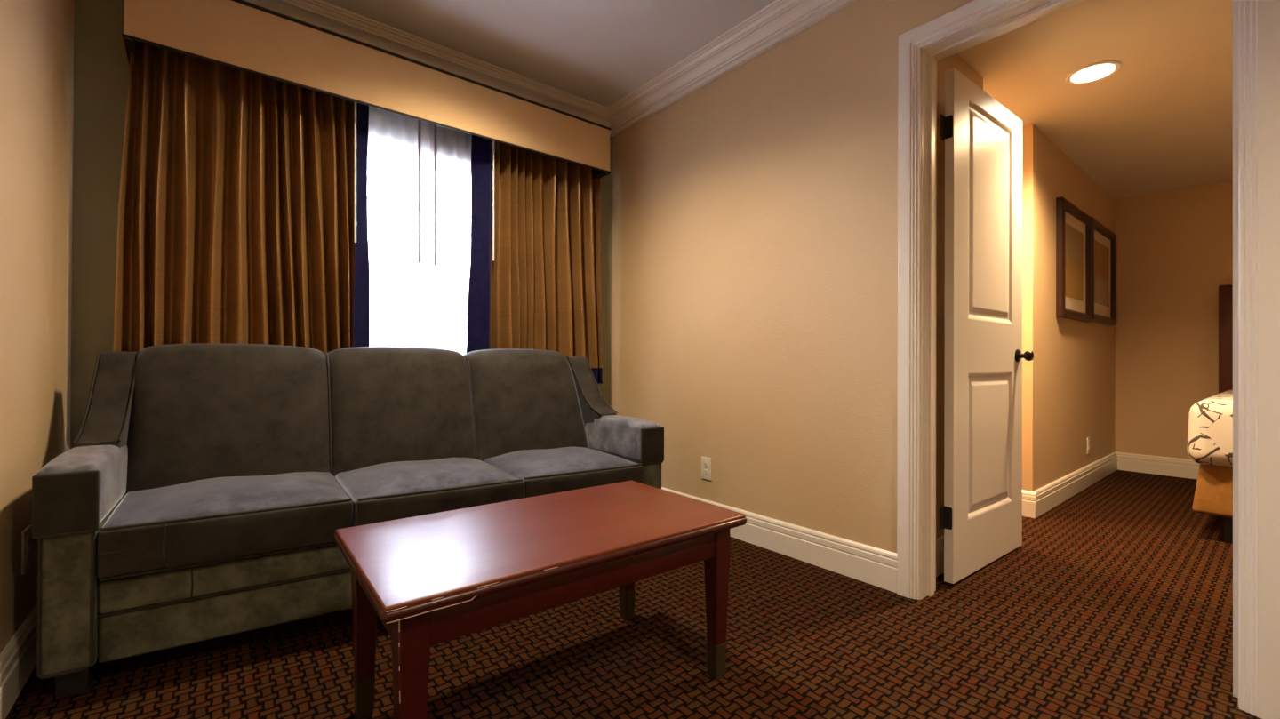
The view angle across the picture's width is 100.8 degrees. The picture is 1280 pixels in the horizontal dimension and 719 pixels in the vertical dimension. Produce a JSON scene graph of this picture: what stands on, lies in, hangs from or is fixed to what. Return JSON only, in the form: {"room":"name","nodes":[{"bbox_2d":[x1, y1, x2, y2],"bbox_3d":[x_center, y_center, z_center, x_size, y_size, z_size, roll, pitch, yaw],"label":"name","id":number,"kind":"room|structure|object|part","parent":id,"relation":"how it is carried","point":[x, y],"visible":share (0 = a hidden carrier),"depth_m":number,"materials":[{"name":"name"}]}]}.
{"room":"hotel room","nodes":[
{"label":"hotel room","id":0,"kind":"room"},
{"bbox_2d":[0,0,74,653],"bbox_3d":[-0.731,-0.360,0.168,0.120,2.475,4.820,0,0,-39],"label":"wall","id":1,"kind":"structure","parent":0,"point":[36,36],"depth_m":1.52,"materials":[{"name":"beige paint"}]},
{"bbox_2d":[0,602,37,718],"bbox_3d":[-0.673,0.805,0.194,0.018,0.145,4.550,0,0,-39],"label":"baseboard","id":2,"kind":"structure","parent":1,"relation":"attached to","point":[18,659],"depth_m":1.39,"materials":[{"name":"white paint"}]},
{"bbox_2d":[20,525,31,575],"bbox_3d":[-1.723,0.534,1.487,0.008,0.118,0.074,0,0,-39],"label":"wall outlet","id":3,"kind":"object","parent":1,"relation":"attached to","point":[26,534],"visible":1,"depth_m":1.48,"materials":[{"name":"beige plastic"}]},
{"bbox_2d":[25,551,30,563],"bbox_3d":[-1.721,0.555,1.488,0.003,0.033,0.033,0,0,-39],"label":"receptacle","id":4,"kind":"object","parent":3,"relation":"attached to","point":[28,553],"depth_m":1.48,"materials":[{"name":"beige plastic"}]},
{"bbox_2d":[25,536,30,548],"bbox_3d":[-1.721,0.513,1.489,0.003,0.033,0.033,0,0,-39],"label":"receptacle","id":5,"kind":"object","parent":3,"relation":"attached to","point":[28,538],"depth_m":1.48,"materials":[{"name":"beige plastic"}]},
{"bbox_2d":[70,0,612,448],"bbox_3d":[-1.195,-0.350,2.796,2.465,2.475,0.150,0,0,-39],"label":"wall","id":6,"kind":"structure","parent":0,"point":[101,68],"depth_m":2.00,"materials":[{"name":"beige paint"}]},
{"bbox_2d":[122,0,611,179],"bbox_3d":[-1.078,-1.268,2.630,2.128,0.274,0.257,0,0,-39],"label":"valance","id":7,"kind":"object","parent":6,"relation":"attached to","point":[241,35],"visible":0.89,"depth_m":2.32,"materials":[{"name":"beige fabric"}]},
{"bbox_2d":[112,41,369,354],"bbox_3d":[-1.606,-0.588,2.223,0.871,1.458,0.088,0,0,-39],"label":"drape","id":8,"kind":"object","parent":7,"relation":"hanging from","point":[243,209],"visible":0.72,"depth_m":2.18,"materials":[{"name":"brown fabric"}]},
{"bbox_2d":[466,135,602,383],"bbox_3d":[-0.575,-0.580,3.059,0.852,1.458,0.091,0,0,-39],"label":"drape","id":9,"kind":"object","parent":7,"relation":"hanging from","point":[535,270],"visible":0.71,"depth_m":3.03,"materials":[{"name":"brown fabric"}]},
{"bbox_2d":[367,105,429,347],"bbox_3d":[-1.289,-0.494,2.550,0.540,1.560,0.053,0,0,-39],"label":"sheer curtain","id":10,"kind":"object","parent":6,"relation":"hanging from","point":[398,145],"visible":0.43,"depth_m":2.64,"materials":[{"name":"white fabric"}]},
{"bbox_2d":[242,0,612,136],"bbox_3d":[-1.098,-1.538,2.689,2.465,0.100,0.140,0,0,-39],"label":"crown molding","id":11,"kind":"structure","parent":6,"relation":"attached to","point":[320,13],"depth_m":2.68,"materials":[{"name":"white paint"}]},
{"bbox_2d":[427,122,471,355],"bbox_3d":[-0.932,-0.491,2.872,0.563,1.560,0.053,0,0,-39],"label":"sheer curtain","id":12,"kind":"object","parent":6,"relation":"hanging from","point":[450,149],"visible":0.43,"depth_m":2.83,"materials":[{"name":"white fabric"}]},
{"bbox_2d":[321,0,775,107],"bbox_3d":[0.264,-1.640,0.922,2.760,0.100,4.900,0,0,-39],"label":"ceiling","id":13,"kind":"structure","parent":0,"point":[598,52],"depth_m":2.55,"materials":[{"name":"paint"}]},
{"bbox_2d":[5,470,1261,718],"bbox_3d":[2.063,0.947,1.797,6.690,0.100,5.800,0,0,-39],"label":"floor","id":14,"kind":"structure","parent":0,"point":[1115,601],"depth_m":1.62,"materials":[{"name":"carpet"}]},
{"bbox_2d":[32,343,663,699],"bbox_3d":[-0.893,0.414,2.097,1.978,0.942,0.708,0,0,-33],"label":"sofa","id":15,"kind":"object","parent":14,"relation":"on","point":[203,492],"visible":0.85,"depth_m":1.80,"materials":[{"name":"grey fabric"}]},
{"bbox_3d":[-1.667,0.621,1.613,0.107,0.373,0.649,0,0,-37],"label":"arm panel","id":16,"kind":"part","parent":15,"relation":"part of","materials":[{"name":"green fabric"}]},
{"bbox_3d":[-1.611,0.355,1.543,0.127,0.186,0.486,0,0,-37],"label":"arm","id":17,"kind":"part","parent":15,"relation":"part of","materials":[{"name":"fabric"}]},
{"bbox_3d":[-0.842,0.641,2.022,1.733,0.087,0.409,0,0,-33],"label":"rail","id":18,"kind":"part","parent":15,"relation":"part of","materials":[{"name":"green fabric"}]},
{"bbox_2d":[97,472,351,575],"bbox_3d":[-1.310,0.489,1.724,0.626,0.188,0.482,0,0,-33],"label":"seat cushion","id":19,"kind":"object","parent":15,"relation":"on","point":[154,524],"depth_m":1.56,"materials":[{"name":"fabric"}]},
{"bbox_3d":[-0.912,0.751,2.112,1.750,0.129,0.622,0,0,-33],"label":"panel","id":20,"kind":"part","parent":15,"relation":"part of","materials":[{"name":"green fabric"}]},
{"bbox_2d":[122,343,331,498],"bbox_3d":[-1.501,0.211,1.968,0.608,0.542,0.265,0,0,-33],"label":"cushion","id":21,"kind":"object","parent":15,"relation":"on","point":[193,412],"depth_m":1.89,"materials":[{"name":"grey fabric"}]},
{"bbox_2d":[327,346,476,477],"bbox_3d":[-1.020,0.215,2.279,0.577,0.542,0.265,0,0,-33],"label":"cushion","id":22,"kind":"object","parent":15,"relation":"on","point":[385,404],"depth_m":2.20,"materials":[{"name":"grey fabric"}]},
{"bbox_2d":[335,457,521,527],"bbox_3d":[-0.818,0.493,2.031,0.597,0.186,0.500,0,0,-33],"label":"seat cushion","id":23,"kind":"object","parent":15,"relation":"on","point":[368,491],"depth_m":1.87,"materials":[{"name":"fabric"}]},
{"bbox_2d":[464,348,588,461],"bbox_3d":[-0.551,0.218,2.582,0.576,0.542,0.265,0,0,-33],"label":"cushion","id":24,"kind":"object","parent":15,"relation":"on","point":[518,399],"depth_m":2.50,"materials":[{"name":"grey fabric"}]},
{"bbox_2d":[483,447,637,498],"bbox_3d":[-0.357,0.497,2.339,0.578,0.185,0.484,0,0,-33],"label":"seat cushion","id":25,"kind":"object","parent":15,"relation":"on","point":[541,470],"depth_m":2.20,"materials":[{"name":"fabric"}]},
{"bbox_3d":[-0.088,0.366,2.527,0.127,0.186,0.486,0,0,-37],"label":"arm","id":26,"kind":"part","parent":15,"relation":"part of","materials":[{"name":"fabric"}]},
{"bbox_3d":[-0.144,0.633,2.598,0.107,0.373,0.649,0,0,-37],"label":"arm panel","id":27,"kind":"part","parent":15,"relation":"part of","materials":[{"name":"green fabric"}]},
{"bbox_2d":[333,480,746,718],"bbox_3d":[-0.236,0.658,1.406,0.942,0.455,0.544,0,0,-38],"label":"coffee table","id":28,"kind":"object","parent":14,"relation":"on","point":[430,580],"visible":1,"depth_m":1.25,"materials":[{"name":"brown wood"}]},
{"bbox_3d":[-0.688,0.623,1.323,0.055,0.331,0.055,0,0,-38],"label":"leg","id":29,"kind":"part","parent":28,"relation":"part of","materials":[{"name":"brown wood"}]},
{"bbox_3d":[-0.429,0.623,0.990,0.055,0.331,0.055,0,0,-38],"label":"leg","id":30,"kind":"part","parent":28,"relation":"part of","materials":[{"name":"brown wood"}]},
{"bbox_3d":[-0.043,0.628,1.823,0.055,0.331,0.055,0,0,-38],"label":"leg","id":31,"kind":"part","parent":28,"relation":"part of","materials":[{"name":"brown wood"}]},
{"bbox_3d":[0.216,0.628,1.489,0.055,0.331,0.055,0,0,-38],"label":"leg","id":32,"kind":"part","parent":28,"relation":"part of","materials":[{"name":"brown wood"}]},
{"bbox_2d":[1186,284,1232,543],"bbox_3d":[4.031,0.178,2.681,2.038,1.465,1.608,0,0,-39],"label":"bed","id":33,"kind":"object","parent":14,"relation":"on","point":[1210,432],"visible":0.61,"depth_m":2.63,"materials":[{"name":"white fabric"}]},
{"bbox_2d":[1186,390,1232,467],"bbox_3d":[3.990,0.361,2.666,1.958,0.347,1.577,0,0,-39],"label":"duvet","id":34,"kind":"object","parent":33,"relation":"on","point":[1210,432],"depth_m":2.61,"materials":[{"name":"white fabric"}]},
{"bbox_3d":[4.798,0.159,3.302,0.064,1.415,1.608,0,0,-39],"label":"headboard","id":35,"kind":"part","parent":33,"relation":"part of","materials":[{"name":"red wood"}]},
{"bbox_2d":[610,0,973,553],"bbox_3d":[1.526,-0.344,1.492,0.125,2.475,5.600,0,0,-39],"label":"wall","id":36,"kind":"structure","parent":0,"point":[755,212],"depth_m":2.47,"materials":[{"name":"beige paint"}]},
{"bbox_2d":[701,456,711,480],"bbox_3d":[0.353,0.582,2.826,0.008,0.118,0.074,0,0,-39],"label":"wall outlet","id":37,"kind":"object","parent":36,"relation":"attached to","point":[706,462],"visible":1,"depth_m":2.82,"materials":[{"name":"beige plastic"}]},
{"bbox_2d":[607,0,856,136],"bbox_3d":[1.192,-1.532,1.706,0.140,0.100,4.550,0,0,-39],"label":"crown molding","id":38,"kind":"structure","parent":36,"relation":"attached to","point":[780,20],"depth_m":2.66,"materials":[{"name":"white paint"}]},
{"bbox_2d":[661,487,896,592],"bbox_3d":[0.395,0.822,2.765,0.018,0.145,1.897,0,0,-39],"label":"baseboard","id":39,"kind":"structure","parent":36,"relation":"attached to","point":[869,564],"depth_m":2.28,"materials":[{"name":"white paint"}]},
{"bbox_2d":[896,0,1279,718],"bbox_3d":[1.338,-0.173,1.704,0.151,2.133,0.940,0,0,-39],"label":"door frame","id":40,"kind":"structure","parent":36,"relation":"attached to","point":[1259,20],"depth_m":1.37,"materials":[{"name":"white paint"}]},
{"bbox_2d":[939,67,1033,583],"bbox_3d":[1.507,-0.132,2.310,0.793,2.035,0.159,0,0,-37],"label":"door","id":41,"kind":"structure","parent":40,"relation":"attached to","point":[980,516],"depth_m":2.26,"materials":[{"name":"white paint"}]},
{"bbox_3d":[1.807,-0.018,2.461,0.050,0.050,0.037,0,0,-37],"label":"knob","id":42,"kind":"part","parent":41,"relation":"part of","materials":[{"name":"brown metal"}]},
{"bbox_2d":[936,53,1115,538],"bbox_3d":[2.506,-0.224,3.320,3.700,2.260,0.120,0,0,-39],"label":"wall","id":43,"kind":"structure","parent":0,"point":[1068,383],"depth_m":3.23,"materials":[{"name":"beige paint"}]},
{"bbox_2d":[936,535,943,576],"bbox_3d":[1.380,0.824,2.320,0.705,0.145,0.018,0,0,-39],"label":"baseboard","id":44,"kind":"structure","parent":43,"relation":"attached to","point":[940,541],"depth_m":2.21,"materials":[{"name":"white paint"}]},
{"bbox_2d":[1056,196,1092,322],"bbox_3d":[2.926,-0.644,3.557,0.745,0.750,0.040,0,0,-39],"label":"framed picture","id":45,"kind":"object","parent":43,"relation":"attached to","point":[1074,227],"visible":1,"depth_m":3.54,"materials":[{"name":"brown wood"}]},
{"bbox_2d":[1065,223,1083,301],"bbox_3d":[2.921,-0.649,3.563,0.489,0.474,0.001,0,0,-39],"label":"print","id":46,"kind":"object","parent":45,"relation":"attached to","point":[1074,235],"depth_m":3.56},
{"bbox_2d":[1033,451,1117,517],"bbox_3d":[3.120,0.838,3.727,2.220,0.145,0.018,0,0,-39],"label":"baseboard","id":47,"kind":"structure","parent":43,"relation":"attached to","point":[1054,493],"depth_m":3.53,"materials":[{"name":"white paint"}]},
{"bbox_2d":[1087,437,1089,454],"bbox_3d":[3.262,0.625,3.848,0.074,0.118,0.008,0,0,-39],"label":"wall outlet","id":48,"kind":"object","parent":43,"relation":"attached to","point":[1088,438],"visible":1,"depth_m":3.84,"materials":[{"name":"beige plastic"}]},
{"bbox_2d":[1090,216,1116,325],"bbox_3d":[3.542,-0.650,4.055,0.790,0.742,0.040,0,0,-39],"label":"framed picture","id":49,"kind":"object","parent":43,"relation":"attached to","point":[1104,241],"visible":0.8,"depth_m":4.11,"materials":[{"name":"brown wood"}]},
{"bbox_2d":[1094,240,1109,306],"bbox_3d":[3.537,-0.655,4.061,0.534,0.466,0.001,0,0,-39],"label":"print","id":50,"kind":"object","parent":49,"relation":"attached to","point":[1101,250],"depth_m":4.07},
{"bbox_2d":[957,0,1232,199],"bbox_3d":[3.367,-1.404,2.403,3.930,0.100,5.100,0,0,-39],"label":"ceiling","id":51,"kind":"structure","parent":0,"point":[1163,121],"depth_m":2.63,"materials":[{"name":"paint"}]},
{"bbox_2d":[1064,60,1121,84],"bbox_3d":[2.144,-1.354,2.507,0.204,0.008,0.204,0,0,-39],"label":"recessed light","id":52,"kind":"object","parent":51,"relation":"in","point":[1094,72],"visible":1,"depth_m":2.50,"materials":[{"name":"white glass"}]},
{"bbox_2d":[1114,178,1232,459],"bbox_3d":[5.106,-0.213,3.143,0.120,2.260,3.665,0,0,-39],"label":"wall","id":53,"kind":"structure","parent":0,"point":[1174,247],"depth_m":4.19,"materials":[{"name":"beige paint"}]},
{"bbox_2d":[1115,451,1199,479],"bbox_3d":[5.085,0.844,3.049,0.018,0.145,3.545,0,0,-39],"label":"baseboard","id":54,"kind":"structure","parent":53,"relation":"attached to","point":[1148,464],"depth_m":4.22,"materials":[{"name":"white paint"}]},
{"bbox_3d":[1.500,-0.228,3.359,1.015,2.260,1.205,0,0,-39],"label":"wall","id":55,"kind":"structure","parent":0,"visible":0},
{"bbox_2d":[1022,490,1036,518],"bbox_3d":[1.871,0.832,3.492,0.018,0.145,1.223,0,0,-39],"label":"baseboard","id":56,"kind":"structure","parent":55,"relation":"attached to","point":[1028,498],"depth_m":3.04,"materials":[{"name":"white paint"}]}
]}

